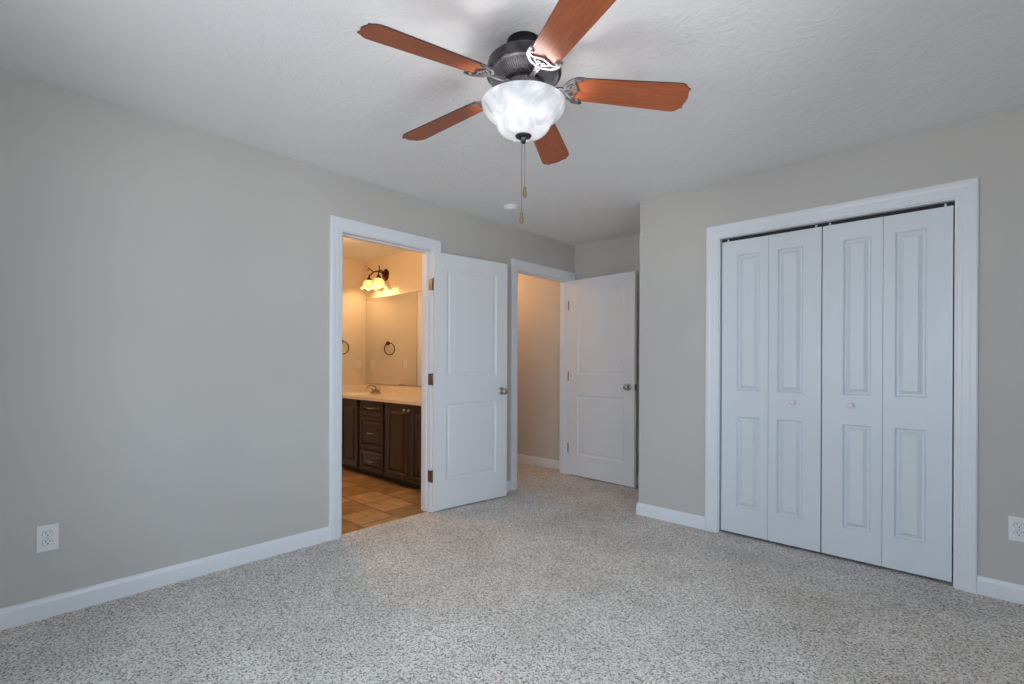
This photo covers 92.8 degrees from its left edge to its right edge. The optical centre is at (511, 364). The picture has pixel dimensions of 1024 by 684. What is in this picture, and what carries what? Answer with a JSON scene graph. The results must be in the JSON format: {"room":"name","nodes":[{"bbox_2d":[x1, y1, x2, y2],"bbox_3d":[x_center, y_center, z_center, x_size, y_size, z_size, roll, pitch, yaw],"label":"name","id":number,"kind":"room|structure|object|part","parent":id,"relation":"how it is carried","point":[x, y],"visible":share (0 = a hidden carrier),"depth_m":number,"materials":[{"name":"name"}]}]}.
{"room":"empty bedroom","nodes":[
{"label":"empty bedroom","id":0,"kind":"room"},
{"bbox_2d":[0,68,574,608],"bbox_3d":[-1.066,-0.060,3.411,0.058,2.440,5.350,0,0,43],"label":"wall","id":1,"kind":"structure","parent":0,"point":[165,284],"depth_m":2.53,"materials":[{"name":"beige paint"}]},
{"bbox_2d":[36,523,58,552],"bbox_3d":[-2.122,0.792,2.229,0.009,0.120,0.074,0,0,43],"label":"wall outlet","id":2,"kind":"object","parent":1,"relation":"attached to","point":[47,536],"visible":1,"depth_m":2.23,"materials":[{"name":"white plastic"}]},
{"bbox_2d":[42,539,52,545],"bbox_3d":[-2.119,0.812,2.227,0.003,0.029,0.036,0,0,43],"label":"receptacle","id":3,"kind":"object","parent":2,"relation":"attached to","point":[45,542],"depth_m":2.23,"materials":[{"name":"white plastic"}]},
{"bbox_2d":[42,530,52,536],"bbox_3d":[-2.120,0.773,2.227,0.003,0.029,0.036,0,0,43],"label":"receptacle","id":4,"kind":"object","parent":2,"relation":"attached to","point":[45,533],"depth_m":2.23,"materials":[{"name":"white plastic"}]},
{"bbox_2d":[0,526,329,630],"bbox_3d":[-1.995,1.110,2.364,0.014,0.092,2.319,0,0,43],"label":"baseboard","id":5,"kind":"structure","parent":1,"relation":"attached to","point":[50,606],"depth_m":2.50,"materials":[{"name":"white wood"}]},
{"bbox_2d":[329,215,440,540],"bbox_3d":[-0.934,0.089,3.596,0.153,2.144,0.924,0,0,43],"label":"door frame","id":6,"kind":"structure","parent":1,"relation":"attached to","point":[340,227],"depth_m":3.29,"materials":[{"name":"white wood"}]},
{"bbox_2d":[428,251,507,510],"bbox_3d":[-0.342,0.135,4.062,0.769,2.034,0.170,0,0,-40],"label":"door","id":7,"kind":"structure","parent":1,"relation":"in","point":[468,378],"depth_m":4.03,"materials":[{"name":"white paint"}]},
{"bbox_3d":[-0.102,0.233,4.263,0.066,0.066,0.170,0,0,-40],"label":"knob","id":8,"kind":"part","parent":7,"relation":"part of","materials":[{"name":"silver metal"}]},
{"bbox_2d":[510,258,574,490],"bbox_3d":[0.283,0.094,4.908,0.153,2.144,0.996,0,0,43],"label":"door frame","id":9,"kind":"structure","parent":1,"relation":"attached to","point":[517,266],"depth_m":4.91,"materials":[{"name":"white wood"}]},
{"bbox_2d":[342,258,365,384],"bbox_3d":[-2.704,-0.067,5.260,0.120,2.440,2.432,0,0,43],"label":"wall","id":10,"kind":"structure","parent":0,"point":[354,271],"depth_m":5.99,"materials":[{"name":"beige paint"}]},
{"bbox_2d":[366,251,421,387],"bbox_3d":[-1.009,-0.059,5.387,2.432,2.440,0.060,0,0,43],"label":"wall","id":11,"kind":"structure","parent":0,"point":[404,268],"depth_m":5.63,"materials":[{"name":"beige paint"}]},
{"bbox_2d":[360,265,388,290],"bbox_3d":[-1.590,-1.012,5.713,0.419,0.258,0.257,0,0,43],"label":"vanity light","id":12,"kind":"object","parent":11,"relation":"attached to","point":[378,282],"visible":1,"depth_m":5.70,"materials":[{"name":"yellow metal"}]},
{"bbox_3d":[-1.690,-0.940,5.760,0.209,0.112,0.190,0,0,43],"label":"lamp shade","id":13,"kind":"part","parent":12,"relation":"part of","materials":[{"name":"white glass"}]},
{"bbox_3d":[-1.536,-0.939,5.617,0.209,0.112,0.190,0,0,43],"label":"lamp shade","id":14,"kind":"part","parent":12,"relation":"part of","materials":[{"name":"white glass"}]},
{"bbox_2d":[366,291,421,386],"bbox_3d":[-1.022,-0.282,5.353,2.182,1.048,0.007,0,0,43],"label":"wall mirror","id":15,"kind":"object","parent":11,"relation":"attached to","point":[393,322],"visible":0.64,"depth_m":5.67,"materials":[{"name":"brown mirror"}]},
{"bbox_2d":[442,481,510,509],"bbox_3d":[-0.295,1.118,4.195,0.014,0.092,0.830,0,0,43],"label":"baseboard","id":16,"kind":"structure","parent":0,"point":[508,482],"depth_m":4.47,"materials":[{"name":"white wood"}]},
{"bbox_2d":[0,0,1023,261],"bbox_3d":[-0.838,-1.339,3.222,6.980,0.120,5.375,0,0,43],"label":"ceiling","id":17,"kind":"structure","parent":0,"point":[773,84],"depth_m":2.17,"materials":[{"name":"white paint"}]},
{"bbox_2d":[503,204,518,211],"bbox_3d":[-0.008,-1.258,3.939,0.124,0.035,0.124,0,0,43],"label":"smoke detector","id":18,"kind":"object","parent":17,"relation":"attached to","point":[508,207],"visible":1,"depth_m":3.90,"materials":[{"name":"white plastic"}]},
{"bbox_2d":[357,0,690,223],"bbox_3d":[0.011,-0.917,1.933,1.241,0.716,1.249,0,0,43],"label":"ceiling fan","id":19,"kind":"object","parent":17,"relation":"hanging from","point":[524,104],"visible":1,"depth_m":1.84,"materials":[{"name":"brown wood"}]},
{"bbox_3d":[-0.291,-1.077,1.676,0.461,0.006,0.142,-5,17,-37],"label":"blade","id":20,"kind":"part","parent":19,"relation":"part of","materials":[{"name":"brown wood"}]},
{"bbox_3d":[-0.299,-1.077,2.171,0.461,0.006,0.142,-5,11,35],"label":"blade","id":21,"kind":"part","parent":19,"relation":"part of","materials":[{"name":"brown wood"}]},
{"bbox_3d":[0.038,-0.740,1.929,0.003,0.282,0.003,0,0,43],"label":"pull chain","id":22,"kind":"part","parent":19,"relation":"part of","materials":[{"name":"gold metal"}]},
{"bbox_3d":[0.038,-0.580,1.929,0.017,0.046,0.017,0,0,43],"label":"pull knob","id":23,"kind":"part","parent":19,"relation":"part of","materials":[{"name":"brown"}]},
{"bbox_3d":[0.045,-0.967,1.929,0.332,0.129,0.332,0,0,43],"label":"lamp shade","id":24,"kind":"part","parent":19,"relation":"part of","materials":[{"name":"white glass"}]},
{"bbox_3d":[0.050,-0.682,1.929,0.017,0.046,0.017,0,0,43],"label":"pull knob","id":25,"kind":"part","parent":19,"relation":"part of","materials":[{"name":"brown"}]},
{"bbox_3d":[0.170,-1.075,2.332,0.142,0.006,0.461,-14,-8,16],"label":"blade","id":26,"kind":"part","parent":19,"relation":"part of","materials":[{"name":"brown wood"}]},
{"bbox_3d":[0.183,-1.075,1.530,0.142,0.006,0.461,15,-1,-19],"label":"blade","id":27,"kind":"part","parent":19,"relation":"part of","materials":[{"name":"brown wood"}]},
{"bbox_3d":[0.468,-1.074,1.936,0.461,0.006,0.142,4,-14,-1],"label":"blade","id":28,"kind":"part","parent":19,"relation":"part of","materials":[{"name":"brown wood"}]},
{"bbox_2d":[0,462,1023,683],"bbox_3d":[-0.883,1.221,3.250,7.068,0.120,5.370,0,0,43],"label":"floor","id":29,"kind":"structure","parent":0,"point":[558,578],"depth_m":2.28,"materials":[{"name":"grey carpet"}]},
{"bbox_2d":[342,398,420,488],"bbox_3d":[-1.200,0.765,5.103,2.296,0.790,0.606,0,0,43],"label":"vanity cabinet","id":30,"kind":"object","parent":29,"relation":"on","point":[380,439],"visible":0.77,"depth_m":4.82,"materials":[{"name":"brown wood"}]},
{"bbox_3d":[-1.763,0.731,5.273,0.380,0.708,0.021,0,0,43],"label":"cabinet door","id":31,"kind":"part","parent":30,"relation":"part of","materials":[{"name":"brown wood"}]},
{"bbox_3d":[-1.428,0.983,4.961,0.436,0.208,0.021,0,0,43],"label":"cabinet drawer","id":32,"kind":"part","parent":30,"relation":"part of","materials":[{"name":"brown wood"}]},
{"bbox_3d":[-1.427,0.700,4.961,0.436,0.326,0.021,0,0,43],"label":"cabinet drawer","id":33,"kind":"part","parent":30,"relation":"part of","materials":[{"name":"brown wood"}]},
{"bbox_3d":[-1.426,0.449,4.961,0.436,0.140,0.021,0,0,43],"label":"cabinet drawer","id":34,"kind":"part","parent":30,"relation":"part of","materials":[{"name":"brown wood"}]},
{"bbox_2d":[342,385,421,405],"bbox_3d":[-1.193,0.360,5.108,2.296,0.207,0.592,0,0,43],"label":"countertop","id":35,"kind":"structure","parent":30,"relation":"on","point":[390,394],"depth_m":5.39,"materials":[{"name":"beige stone"}]},
{"bbox_2d":[365,384,380,393],"bbox_3d":[-1.603,0.284,5.653,0.185,0.105,0.178,0,0,-5],"label":"faucet","id":36,"kind":"object","parent":35,"relation":"on","point":[375,390],"visible":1,"depth_m":5.63,"materials":[{"name":"silver metal"}]},
{"bbox_3d":[-1.100,0.734,4.658,0.388,0.708,0.021,0,0,43],"label":"cabinet door","id":37,"kind":"part","parent":30,"relation":"part of","materials":[{"name":"brown wood"}]},
{"bbox_3d":[-0.810,0.735,4.388,0.388,0.708,0.021,0,0,43],"label":"cabinet door","id":38,"kind":"part","parent":30,"relation":"part of","materials":[{"name":"brown wood"}]},
{"bbox_2d":[517,273,559,460],"bbox_3d":[-0.485,-0.057,6.452,3.112,2.440,0.100,0,0,43],"label":"wall","id":39,"kind":"structure","parent":0,"point":[538,369],"depth_m":5.64,"materials":[{"name":"paint"}]},
{"bbox_2d":[517,454,558,468],"bbox_3d":[-0.499,1.117,6.383,2.992,0.092,0.014,0,0,43],"label":"baseboard","id":40,"kind":"structure","parent":39,"relation":"attached to","point":[550,463],"depth_m":5.63,"materials":[{"name":"white wood"}]},
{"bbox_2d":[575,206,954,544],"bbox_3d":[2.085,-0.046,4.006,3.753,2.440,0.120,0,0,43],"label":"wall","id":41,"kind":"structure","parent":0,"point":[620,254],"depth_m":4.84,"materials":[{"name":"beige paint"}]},
{"bbox_2d":[567,271,636,487],"bbox_3d":[0.887,0.139,4.882,0.170,2.036,0.819,0,0,-44],"label":"door","id":42,"kind":"structure","parent":41,"relation":"in","point":[601,446],"depth_m":4.84,"materials":[{"name":"white paint"}]},
{"bbox_3d":[1.120,0.215,4.638,0.170,0.066,0.066,0,0,-44],"label":"knob","id":43,"kind":"part","parent":42,"relation":"part of","materials":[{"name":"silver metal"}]},
{"bbox_2d":[639,108,1023,584],"bbox_3d":[1.963,-0.046,2.985,2.542,2.440,0.110,0,0,43],"label":"wall","id":44,"kind":"structure","parent":0,"point":[672,313],"depth_m":2.84,"materials":[{"name":"beige paint"}]},
{"bbox_2d":[721,225,822,551],"bbox_3d":[1.681,0.144,3.201,0.595,2.022,0.070,0,0,43],"label":"door","id":45,"kind":"structure","parent":44,"relation":"in","point":[771,434],"depth_m":3.18,"materials":[{"name":"white paint"}]},
{"bbox_2d":[722,201,954,241],"bbox_3d":[1.928,-0.863,3.022,1.210,0.016,0.032,0,0,43],"label":"door track","id":46,"kind":"object","parent":44,"relation":"attached to","point":[953,202],"visible":0.71,"depth_m":2.92,"materials":[{"name":"black metal"}]},
{"bbox_2d":[705,177,978,593],"bbox_3d":[1.917,0.106,3.014,1.392,2.136,0.129,0,0,43],"label":"door frame","id":47,"kind":"structure","parent":44,"relation":"attached to","point":[965,193],"depth_m":2.57,"materials":[{"name":"white wood"}]},
{"bbox_2d":[821,203,952,581],"bbox_3d":[2.122,0.146,2.792,0.595,2.022,0.070,0,0,43],"label":"door","id":48,"kind":"structure","parent":44,"relation":"in","point":[887,289],"depth_m":2.77,"materials":[{"name":"white paint"}]},
{"bbox_3d":[2.001,0.242,2.882,0.035,0.035,0.036,0,0,43],"label":"knob","id":49,"kind":"part","parent":48,"relation":"part of","materials":[{"name":"white ceramic"}]},
{"bbox_2d":[977,575,1023,604],"bbox_3d":[2.573,1.131,2.329,0.509,0.092,0.014,0,0,43],"label":"baseboard","id":50,"kind":"structure","parent":44,"relation":"attached to","point":[990,587],"depth_m":2.44,"materials":[{"name":"white wood"}]},
{"bbox_2d":[1008,516,1023,541],"bbox_3d":[2.499,0.813,2.403,0.074,0.120,0.009,0,0,43],"label":"wall outlet","id":51,"kind":"object","parent":44,"relation":"attached to","point":[1015,524],"visible":1,"depth_m":2.41,"materials":[{"name":"white plastic"}]},
{"bbox_2d":[1014,530,1023,536],"bbox_3d":[2.497,0.833,2.401,0.034,0.027,0.003,0,0,43],"label":"receptacle","id":52,"kind":"object","parent":51,"relation":"attached to","point":[1017,533],"depth_m":2.40,"materials":[{"name":"white plastic"}]},
{"bbox_2d":[1014,522,1023,528],"bbox_3d":[2.497,0.794,2.401,0.034,0.027,0.003,0,0,43],"label":"receptacle","id":53,"kind":"object","parent":51,"relation":"attached to","point":[1017,525],"depth_m":2.40,"materials":[{"name":"white plastic"}]},
{"bbox_3d":[1.353,-0.049,4.115,0.110,2.440,0.717,0,0,43],"label":"wall","id":54,"kind":"structure","parent":0,"visible":0},
{"bbox_2d":[636,502,704,529],"bbox_3d":[1.452,1.125,3.934,0.534,0.092,0.840,0,0,43],"label":"baseboard","id":55,"kind":"structure","parent":54,"relation":"attached to","point":[674,516],"depth_m":3.61,"materials":[{"name":"white wood"}]}
]}

